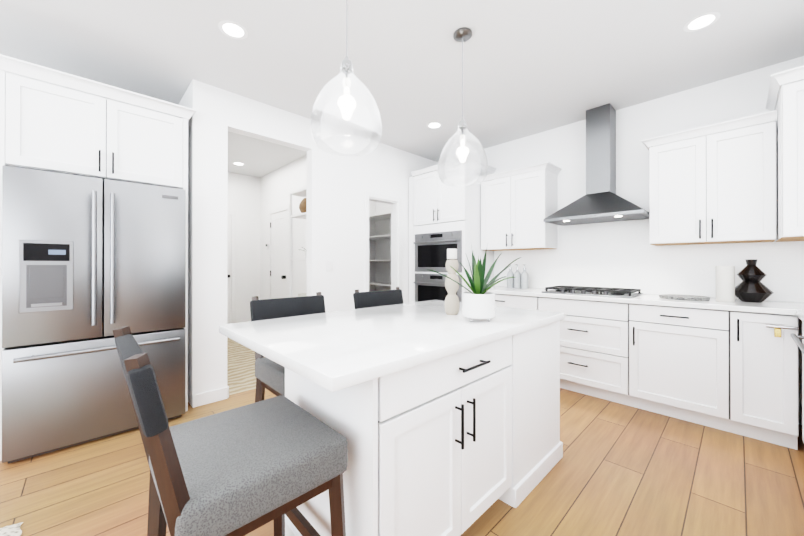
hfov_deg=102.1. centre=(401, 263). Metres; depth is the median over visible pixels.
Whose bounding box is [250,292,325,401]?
bar stool
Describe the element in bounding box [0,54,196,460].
upper cabinet
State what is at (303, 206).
woven basket
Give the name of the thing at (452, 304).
figurine
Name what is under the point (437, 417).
kitchen island
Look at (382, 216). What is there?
shelf
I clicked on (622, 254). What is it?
tile backsplash
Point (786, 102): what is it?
upper cabinet
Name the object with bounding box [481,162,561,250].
upper cabinet
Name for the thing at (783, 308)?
countertop
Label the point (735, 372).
base cabinet
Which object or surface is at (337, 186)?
wall
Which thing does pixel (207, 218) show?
wall
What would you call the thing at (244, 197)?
wall
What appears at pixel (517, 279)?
soap bottle
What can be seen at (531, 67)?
ceiling
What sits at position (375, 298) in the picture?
bar stool
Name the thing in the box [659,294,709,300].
board
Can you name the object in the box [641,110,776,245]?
upper cabinet
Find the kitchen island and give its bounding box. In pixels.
[285,316,563,535]
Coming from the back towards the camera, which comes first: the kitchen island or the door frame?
the door frame
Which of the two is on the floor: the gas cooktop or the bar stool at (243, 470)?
the bar stool at (243, 470)
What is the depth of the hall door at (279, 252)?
5.18 m
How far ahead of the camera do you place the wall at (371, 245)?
5.96 m
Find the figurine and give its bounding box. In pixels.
[445,249,459,314]
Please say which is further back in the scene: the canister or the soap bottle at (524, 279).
the soap bottle at (524, 279)
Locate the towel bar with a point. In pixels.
(777, 330)
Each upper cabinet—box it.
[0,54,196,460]
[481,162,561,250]
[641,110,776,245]
[766,65,803,241]
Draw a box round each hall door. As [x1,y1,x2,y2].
[227,210,235,323]
[269,205,288,298]
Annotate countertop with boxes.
[219,300,563,395]
[466,286,803,314]
[793,308,803,321]
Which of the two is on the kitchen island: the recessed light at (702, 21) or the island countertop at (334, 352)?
the island countertop at (334, 352)
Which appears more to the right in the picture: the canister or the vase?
the vase
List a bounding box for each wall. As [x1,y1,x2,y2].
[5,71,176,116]
[177,79,227,405]
[228,91,437,311]
[228,172,259,322]
[260,155,306,299]
[369,201,374,291]
[375,56,803,424]
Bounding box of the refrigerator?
[2,165,185,463]
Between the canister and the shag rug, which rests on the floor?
the shag rug
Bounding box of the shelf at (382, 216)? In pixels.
[370,212,390,285]
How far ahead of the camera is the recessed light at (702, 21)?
2.07 m
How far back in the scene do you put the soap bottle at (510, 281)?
3.90 m
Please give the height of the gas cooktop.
0.052 m
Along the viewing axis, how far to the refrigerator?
2.13 m
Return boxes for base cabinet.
[495,294,798,449]
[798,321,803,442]
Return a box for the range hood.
[543,103,648,225]
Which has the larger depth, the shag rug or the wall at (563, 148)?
the wall at (563, 148)
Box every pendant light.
[310,0,381,155]
[438,27,487,185]
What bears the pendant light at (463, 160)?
hanging from the ceiling
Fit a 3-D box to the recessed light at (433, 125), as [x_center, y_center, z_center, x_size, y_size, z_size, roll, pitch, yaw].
[0.362,-1.539,3.626,0.175,0.002,0.175,0,0,40]
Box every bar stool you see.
[113,326,347,535]
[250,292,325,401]
[353,287,402,308]
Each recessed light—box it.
[218,20,247,39]
[232,162,244,165]
[427,122,441,128]
[683,12,720,31]
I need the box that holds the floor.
[0,337,803,535]
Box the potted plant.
[427,244,520,320]
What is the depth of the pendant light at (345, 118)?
1.42 m
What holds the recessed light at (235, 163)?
in the ceiling
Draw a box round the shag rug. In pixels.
[0,522,22,535]
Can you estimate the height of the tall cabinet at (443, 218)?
2.445 m
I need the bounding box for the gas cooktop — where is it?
[541,285,642,297]
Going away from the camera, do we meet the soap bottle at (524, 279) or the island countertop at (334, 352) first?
the island countertop at (334, 352)
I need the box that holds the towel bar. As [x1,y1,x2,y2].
[766,324,798,336]
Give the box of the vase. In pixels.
[735,259,773,302]
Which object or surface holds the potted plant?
on the island countertop at (334, 352)
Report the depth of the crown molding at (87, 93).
2.74 m
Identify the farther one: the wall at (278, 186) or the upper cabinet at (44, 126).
the wall at (278, 186)
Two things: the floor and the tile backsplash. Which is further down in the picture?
the floor
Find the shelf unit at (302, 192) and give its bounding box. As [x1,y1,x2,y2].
[289,187,306,296]
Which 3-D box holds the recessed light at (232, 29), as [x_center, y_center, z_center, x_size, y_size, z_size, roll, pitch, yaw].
[-1.116,-1.542,2.151,0.175,0.002,0.175,0,0,40]
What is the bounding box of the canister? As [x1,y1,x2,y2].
[716,266,734,301]
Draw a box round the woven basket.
[299,198,306,212]
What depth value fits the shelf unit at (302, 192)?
4.19 m
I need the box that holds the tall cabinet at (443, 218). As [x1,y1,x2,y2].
[409,165,495,302]
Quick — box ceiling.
[0,0,803,177]
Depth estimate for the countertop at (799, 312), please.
1.97 m
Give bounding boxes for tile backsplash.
[494,219,803,301]
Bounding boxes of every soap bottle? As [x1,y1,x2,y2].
[507,264,513,287]
[514,264,520,287]
[521,264,527,288]
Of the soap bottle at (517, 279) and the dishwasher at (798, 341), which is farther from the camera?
the soap bottle at (517, 279)
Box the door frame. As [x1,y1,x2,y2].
[192,191,401,407]
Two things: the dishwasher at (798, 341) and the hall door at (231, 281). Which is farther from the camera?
the hall door at (231, 281)
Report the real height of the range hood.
1.124 m

